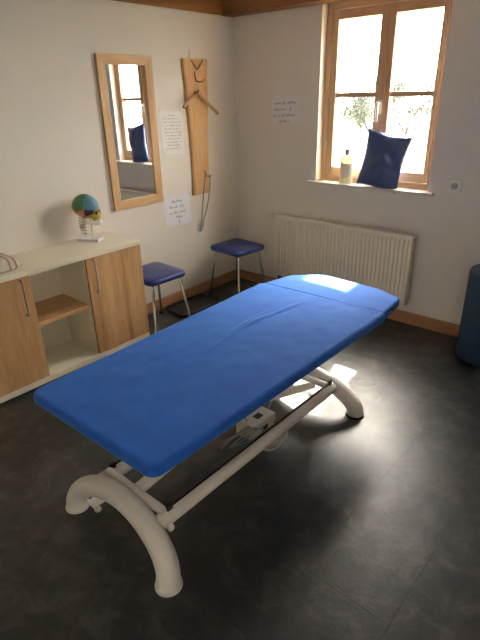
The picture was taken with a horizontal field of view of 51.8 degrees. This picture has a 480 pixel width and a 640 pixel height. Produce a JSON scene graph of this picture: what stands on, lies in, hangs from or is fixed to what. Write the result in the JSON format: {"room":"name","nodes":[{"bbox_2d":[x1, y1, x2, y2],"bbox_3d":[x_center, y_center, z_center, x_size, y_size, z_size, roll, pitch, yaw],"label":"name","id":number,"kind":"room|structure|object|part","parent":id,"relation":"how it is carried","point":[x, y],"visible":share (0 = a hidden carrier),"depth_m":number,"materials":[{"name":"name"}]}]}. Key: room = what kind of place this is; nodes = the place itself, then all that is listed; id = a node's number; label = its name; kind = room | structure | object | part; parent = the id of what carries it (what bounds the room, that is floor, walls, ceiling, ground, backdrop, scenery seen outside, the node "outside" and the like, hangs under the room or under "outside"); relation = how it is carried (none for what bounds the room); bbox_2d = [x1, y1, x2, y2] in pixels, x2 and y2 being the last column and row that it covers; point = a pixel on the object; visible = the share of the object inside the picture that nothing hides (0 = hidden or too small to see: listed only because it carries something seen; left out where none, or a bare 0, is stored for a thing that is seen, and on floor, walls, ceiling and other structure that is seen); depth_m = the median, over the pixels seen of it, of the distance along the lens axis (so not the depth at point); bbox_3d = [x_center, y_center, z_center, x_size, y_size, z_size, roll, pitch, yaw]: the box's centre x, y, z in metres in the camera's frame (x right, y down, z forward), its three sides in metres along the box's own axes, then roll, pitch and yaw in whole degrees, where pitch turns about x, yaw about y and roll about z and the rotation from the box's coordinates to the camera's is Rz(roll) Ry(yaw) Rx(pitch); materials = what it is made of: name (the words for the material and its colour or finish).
{"room":"examination room","nodes":[
{"label":"examination room","id":0,"kind":"room"},
{"bbox_2d":[0,0,237,303],"bbox_3d":[-1.785,-0.703,2.695,0.250,2.360,5.360,19,31,37],"label":"wall","id":1,"kind":"structure","parent":0,"point":[53,148],"depth_m":3.25,"materials":[{"name":"paint"}]},
{"bbox_2d":[94,53,163,210],"bbox_3d":[-0.761,-1.309,3.486,0.023,1.000,0.452,19,31,37],"label":"wall mirror","id":2,"kind":"object","parent":1,"relation":"attached to","point":[125,82],"visible":1,"depth_m":3.46,"materials":[{"name":"brown wood"}]},
{"bbox_3d":[-0.771,-1.736,3.292,0.023,0.062,0.450,19,31,37],"label":"frame rail","id":3,"kind":"part","parent":2,"relation":"part of","materials":[{"name":"wood"}]},
{"bbox_2d":[105,64,155,200],"bbox_3d":[-0.765,-1.311,3.490,0.006,0.888,0.340,19,31,37],"label":"mirror glass","id":4,"kind":"object","parent":2,"relation":"on","point":[127,86],"depth_m":3.48,"materials":[{"name":"silver mirror"}]},
{"bbox_3d":[-0.751,-0.883,3.681,0.023,0.062,0.450,19,31,37],"label":"frame rail","id":5,"kind":"part","parent":2,"relation":"part of","materials":[{"name":"wood"}]},
{"bbox_2d":[114,0,222,14],"bbox_3d":[-1.736,-1.646,2.129,0.022,0.178,4.870,19,31,37],"label":"trim","id":6,"kind":"structure","parent":1,"relation":"attached to","point":[203,6],"depth_m":3.56,"materials":[{"name":"brown wood"}]},
{"bbox_2d":[158,109,183,154],"bbox_3d":[-0.510,-1.432,3.759,0.006,0.330,0.256,19,31,37],"label":"paper notice","id":7,"kind":"object","parent":1,"relation":"attached to","point":[171,122],"visible":1,"depth_m":3.76,"materials":[{"name":"white paper"}]},
{"bbox_2d":[163,192,191,227],"bbox_3d":[-0.505,-0.888,4.000,0.003,0.243,0.304,19,31,37],"label":"paper notice","id":8,"kind":"object","parent":1,"relation":"attached to","point":[177,208],"visible":1,"depth_m":4.00,"materials":[{"name":"white paper"}]},
{"bbox_2d":[146,269,235,314],"bbox_3d":[-1.645,0.356,3.098,0.020,0.092,5.000,19,31,37],"label":"baseboard","id":9,"kind":"structure","parent":1,"relation":"attached to","point":[204,286],"depth_m":4.36,"materials":[{"name":"brown wood"}]},
{"bbox_2d":[180,50,211,194],"bbox_3d":[-0.319,-1.531,3.902,0.076,1.055,0.260,19,31,37],"label":"board","id":10,"kind":"object","parent":1,"relation":"attached to","point":[194,71],"visible":0.98,"depth_m":3.88,"materials":[{"name":"brown wood"}]},
{"bbox_2d":[182,87,218,114],"bbox_3d":[-0.305,-1.682,3.804,0.047,0.203,0.386,19,31,37],"label":"hanger","id":11,"kind":"object","parent":10,"relation":"hanging from","point":[191,98],"visible":1,"depth_m":3.77,"materials":[{"name":"brown wood"}]},
{"bbox_3d":[-0.374,-1.660,3.734,0.035,0.112,0.186,15,29,32],"label":"arm","id":12,"kind":"part","parent":11,"relation":"part of","materials":[{"name":"brown wood"}]},
{"bbox_3d":[-0.250,-1.695,3.873,0.211,0.167,0.035,-22,32,-38],"label":"arm","id":13,"kind":"part","parent":11,"relation":"part of","materials":[{"name":"brown wood"}]},
{"bbox_2d":[200,174,210,231],"bbox_3d":[-0.294,-0.984,4.162,0.127,0.468,0.049,-22,32,-38],"label":"loop","id":14,"kind":"object","parent":10,"relation":"hanging from","point":[202,221],"visible":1,"depth_m":4.17,"materials":[{"name":"beige"}]},
{"bbox_2d":[0,278,479,639],"bbox_3d":[-0.155,0.972,1.926,4.600,0.120,5.360,19,31,37],"label":"floor","id":15,"kind":"structure","parent":0,"point":[367,528],"depth_m":2.04,"materials":[{"name":"tile"}]},
{"bbox_2d":[0,232,149,403],"bbox_3d":[-1.201,-0.040,3.153,0.415,0.747,1.244,19,31,37],"label":"sideboard","id":16,"kind":"object","parent":15,"relation":"on","point":[71,305],"visible":0.98,"depth_m":3.19,"materials":[{"name":"beige laminate"}]},
{"bbox_2d":[0,253,21,272],"bbox_3d":[-1.486,-0.292,2.730,0.300,0.074,0.442,19,31,37],"label":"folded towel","id":17,"kind":"object","parent":16,"relation":"on","point":[7,263],"visible":1,"depth_m":2.75,"materials":[{"name":"beige fabric"}]},
{"bbox_3d":[-1.216,-0.121,2.786,0.036,0.222,0.010,19,31,37],"label":"handle","id":18,"kind":"part","parent":16,"relation":"part of","materials":[{"name":"silver metal"}]},
{"bbox_3d":[-1.337,0.115,2.780,0.019,0.657,0.442,19,31,37],"label":"door","id":19,"kind":"part","parent":16,"relation":"part of","materials":[{"name":"brown wood"}]},
{"bbox_3d":[-1.338,-0.102,3.255,0.008,0.662,1.200,19,31,37],"label":"panel","id":20,"kind":"part","parent":16,"relation":"part of","materials":[{"name":"beige"}]},
{"bbox_2d":[35,294,89,325],"bbox_3d":[-1.207,-0.070,3.162,0.317,0.025,0.354,19,31,37],"label":"shelf","id":21,"kind":"object","parent":16,"relation":"attached to","point":[51,307],"depth_m":3.17,"materials":[{"name":"brown wood"}]},
{"bbox_3d":[-1.220,-0.371,3.012,0.386,0.027,1.244,19,31,37],"label":"panel","id":22,"kind":"part","parent":16,"relation":"part of","materials":[{"name":"beige laminate"}]},
{"bbox_3d":[-1.200,0.261,3.296,0.360,0.038,1.236,19,31,37],"label":"panel","id":23,"kind":"part","parent":16,"relation":"part of","materials":[{"name":"beige laminate"}]},
{"bbox_2d":[72,194,103,241],"bbox_3d":[-1.005,-0.679,3.274,0.194,0.307,0.141,4,25,11],"label":"model","id":24,"kind":"object","parent":16,"relation":"on","point":[85,206],"visible":1,"depth_m":3.22},
{"bbox_3d":[-0.906,-0.275,3.107,0.036,0.222,0.010,19,31,37],"label":"handle","id":25,"kind":"part","parent":16,"relation":"part of","materials":[{"name":"silver metal"}]},
{"bbox_3d":[-0.812,-0.145,3.323,0.019,0.657,0.422,19,31,37],"label":"door","id":26,"kind":"part","parent":16,"relation":"part of","materials":[{"name":"brown wood"}]},
{"bbox_2d":[142,262,190,332],"bbox_3d":[-0.629,-0.162,3.727,0.404,0.468,0.371,20,32,39],"label":"stool","id":27,"kind":"object","parent":15,"relation":"on","point":[154,273],"visible":0.74,"depth_m":3.58,"materials":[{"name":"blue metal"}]},
{"bbox_3d":[-0.614,-0.063,3.561,0.023,0.405,0.145,-3,25,-3],"label":"leg","id":28,"kind":"part","parent":27,"relation":"part of","materials":[{"name":"silver metal"}]},
{"bbox_3d":[-0.643,-0.222,3.911,0.023,0.405,0.145,-3,25,-3],"label":"leg","id":29,"kind":"part","parent":27,"relation":"part of","materials":[{"name":"silver metal"}]},
{"bbox_3d":[-0.633,-0.349,3.642,0.369,0.056,0.343,20,32,39],"label":"seat","id":30,"kind":"part","parent":27,"relation":"part of","materials":[{"name":"blue leather"}]},
{"bbox_3d":[-0.436,-0.146,3.732,0.145,0.405,0.023,-1,25,0],"label":"leg","id":31,"kind":"part","parent":27,"relation":"part of","materials":[{"name":"silver metal"}]},
{"bbox_2d":[165,293,219,317],"bbox_3d":[-0.399,-0.126,4.165,0.264,0.028,0.462,19,31,37],"label":"tray","id":32,"kind":"object","parent":15,"relation":"on","point":[197,303],"visible":0.99,"depth_m":4.18,"materials":[{"name":"black plastic"}]},
{"bbox_2d":[34,275,399,597],"bbox_3d":[0.059,0.343,2.383,0.784,0.634,1.774,19,31,37],"label":"table","id":33,"kind":"object","parent":15,"relation":"on","point":[155,401],"visible":1,"depth_m":2.01,"materials":[{"name":"blue vinyl"},{"name":"off-white painted metal"},{"name":"black plastic"}]},
{"bbox_3d":[-0.417,0.682,1.972,0.360,0.037,0.037,19,31,37],"label":"cross rod","id":34,"kind":"part","parent":33,"relation":"part of","materials":[{"name":"beige metal"}]},
{"bbox_3d":[-0.170,0.420,2.190,0.062,0.386,0.867,19,31,37],"label":"lift arm","id":35,"kind":"part","parent":33,"relation":"part of","materials":[{"name":"beige metal"}]},
{"bbox_3d":[-0.258,0.778,1.851,0.019,0.028,0.028,19,31,37],"label":"knob","id":36,"kind":"part","parent":33,"relation":"part of","materials":[{"name":"beige plastic"}]},
{"bbox_3d":[-0.049,0.134,2.169,0.764,0.070,1.476,19,31,37],"label":"mattress","id":37,"kind":"part","parent":33,"relation":"part of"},
{"bbox_3d":[0.116,0.516,2.268,0.011,0.011,1.160,19,31,37],"label":"control rod","id":38,"kind":"part","parent":33,"relation":"part of","materials":[{"name":"black plastic"}]},
{"bbox_3d":[0.025,0.385,2.264,0.012,0.403,1.197,19,31,37],"label":"scissor arm","id":39,"kind":"part","parent":33,"relation":"part of","materials":[{"name":"beige metal"}]},
{"bbox_3d":[0.335,0.308,2.751,0.360,0.037,0.037,19,31,37],"label":"cross rod","id":40,"kind":"part","parent":33,"relation":"part of","materials":[{"name":"beige metal"}]},
{"bbox_2d":[265,275,399,314],"bbox_3d":[0.519,-0.153,2.750,0.733,0.053,0.336,19,31,37],"label":"cushion","id":41,"kind":"object","parent":33,"relation":"on","point":[363,298],"depth_m":2.69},
{"bbox_2d":[208,238,265,294],"bbox_3d":[-0.019,-0.441,4.306,0.371,0.468,0.404,-23,33,-40],"label":"stool","id":42,"kind":"object","parent":15,"relation":"on","point":[236,247],"visible":0.95,"depth_m":4.17,"materials":[{"name":"blue leather"}]},
{"bbox_3d":[-0.210,-0.421,4.325,0.145,0.405,0.023,0,25,2],"label":"leg","id":43,"kind":"part","parent":42,"relation":"part of","materials":[{"name":"silver metal"}]},
{"bbox_3d":[-0.023,-0.629,4.221,0.343,0.056,0.369,-23,33,-40],"label":"seat","id":44,"kind":"part","parent":42,"relation":"part of","materials":[{"name":"blue leather"}]},
{"bbox_3d":[-0.010,-0.342,4.140,0.023,0.405,0.145,-2,25,-1],"label":"leg","id":45,"kind":"part","parent":42,"relation":"part of","materials":[{"name":"silver metal"}]},
{"bbox_3d":[0.174,-0.422,4.306,0.145,0.405,0.023,0,25,2],"label":"leg","id":46,"kind":"part","parent":42,"relation":"part of","materials":[{"name":"silver metal"}]},
{"bbox_2d":[455,264,479,366],"bbox_3d":[1.602,-0.030,3.153,0.336,0.606,0.336,19,31,37],"label":"foam roller","id":47,"kind":"object","parent":15,"relation":"on","point":[467,350],"visible":1,"depth_m":3.11,"materials":[{"name":"blue"}]},
{"bbox_2d":[233,0,479,324],"bbox_3d":[1.638,-0.965,3.088,4.300,2.360,0.160,19,31,37],"label":"wall","id":48,"kind":"structure","parent":0,"point":[280,52],"depth_m":3.65,"materials":[{"name":"paint"}]},
{"bbox_2d":[222,0,343,16],"bbox_3d":[1.443,-1.934,2.598,4.100,0.182,0.130,19,31,37],"label":"trim","id":49,"kind":"structure","parent":48,"relation":"attached to","point":[231,8],"depth_m":3.60,"materials":[{"name":"brown wood"}]},
{"bbox_2d":[270,94,300,123],"bbox_3d":[0.356,-1.654,3.873,0.296,0.226,0.004,19,31,37],"label":"paper notice","id":50,"kind":"object","parent":48,"relation":"attached to","point":[285,108],"visible":1,"depth_m":3.87,"materials":[{"name":"white paper"}]},
{"bbox_2d":[270,213,416,306],"bbox_3d":[0.763,-0.443,3.991,1.284,0.699,0.099,19,31,37],"label":"radiator","id":51,"kind":"object","parent":48,"relation":"attached to","point":[382,259],"visible":0.8,"depth_m":3.83,"materials":[{"name":"beige metal"}]},
{"bbox_2d":[276,213,415,235],"bbox_3d":[0.768,-0.743,3.824,1.200,0.016,0.066,19,31,37],"label":"grille","id":52,"kind":"object","parent":51,"relation":"attached to","point":[281,216],"depth_m":3.80,"materials":[{"name":"beige metal"}]},
{"bbox_2d":[240,269,459,336],"bbox_3d":[1.536,0.072,3.552,4.080,0.092,0.020,19,31,37],"label":"baseboard","id":53,"kind":"structure","parent":48,"relation":"attached to","point":[451,329],"depth_m":3.72,"materials":[{"name":"brown wood"}]},
{"bbox_2d":[307,0,452,196],"bbox_3d":[0.995,-1.554,3.474,1.010,1.238,0.295,19,31,37],"label":"window","id":54,"kind":"structure","parent":48,"relation":"in","point":[390,10],"depth_m":3.41,"materials":[{"name":"brown wood"}]},
{"bbox_2d":[339,149,353,183],"bbox_3d":[0.800,-1.154,3.707,0.106,0.250,0.071,19,31,37],"label":"lotion bottle","id":55,"kind":"object","parent":54,"relation":"on","point":[346,161],"visible":1,"depth_m":3.69,"materials":[{"name":"plastic"}]},
{"bbox_3d":[0.840,-1.609,3.564,0.320,1.106,0.056,19,31,37],"label":"casement rail","id":56,"kind":"part","parent":54,"relation":"part of","materials":[{"name":"brown wood"}]},
{"bbox_3d":[0.944,-0.984,3.654,1.010,0.022,0.101,19,31,37],"label":"sill","id":57,"kind":"part","parent":54,"relation":"part of","materials":[{"name":"white paint"}]},
{"bbox_3d":[0.993,-1.564,3.453,0.812,1.201,0.070,19,31,37],"label":"frame rail","id":58,"kind":"part","parent":54,"relation":"part of","materials":[{"name":"brown wood"}]},
{"bbox_3d":[0.960,-1.453,3.433,0.028,0.140,0.049,19,31,37],"label":"handle","id":59,"kind":"part","parent":54,"relation":"part of","materials":[{"name":"silver metal"}]},
{"bbox_2d":[356,128,412,188],"bbox_3d":[1.014,-1.125,3.500,0.378,0.437,0.121,19,31,37],"label":"pillow","id":60,"kind":"object","parent":54,"relation":"on","point":[384,155],"visible":0.99,"depth_m":3.46,"materials":[{"name":"blue fabric"}]},
{"bbox_3d":[1.155,-1.501,3.312,0.302,1.106,0.056,19,31,37],"label":"casement rail","id":61,"kind":"part","parent":54,"relation":"part of","materials":[{"name":"brown wood"}]},
{"bbox_2d":[448,179,461,192],"bbox_3d":[1.404,-0.876,3.228,0.082,0.082,0.014,19,31,37],"label":"wall socket","id":62,"kind":"object","parent":48,"relation":"attached to","point":[454,185],"visible":1,"depth_m":3.22,"materials":[{"name":"white plastic"}]},
{"label":"outside","id":63,"kind":"structure","parent":0,"visible":0},
{"bbox_2d":[335,108,430,171],"bbox_3d":[19.830,-9.908,25.524,60.000,0.200,59.600,19,31,37],"label":"ground","id":64,"kind":"structure","parent":63,"point":[414,160],"depth_m":21.43,"materials":[{"name":"white"}]},
{"bbox_2d":[337,72,410,144],"bbox_3d":[3.194,-4.946,12.436,1.753,2.382,1.937,19,31,37],"label":"tree","id":65,"kind":"object","parent":64,"relation":"on","point":[361,106],"visible":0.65,"depth_m":11.99,"materials":[{"name":"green plant"}]},
{"bbox_2d":[369,61,436,161],"bbox_3d":[4.708,-5.866,14.001,2.464,2.684,1.660,-7,25,-12],"label":"tree","id":66,"kind":"object","parent":64,"relation":"on","point":[422,99],"visible":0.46,"depth_m":13.74,"materials":[{"name":"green plant"}]}
]}

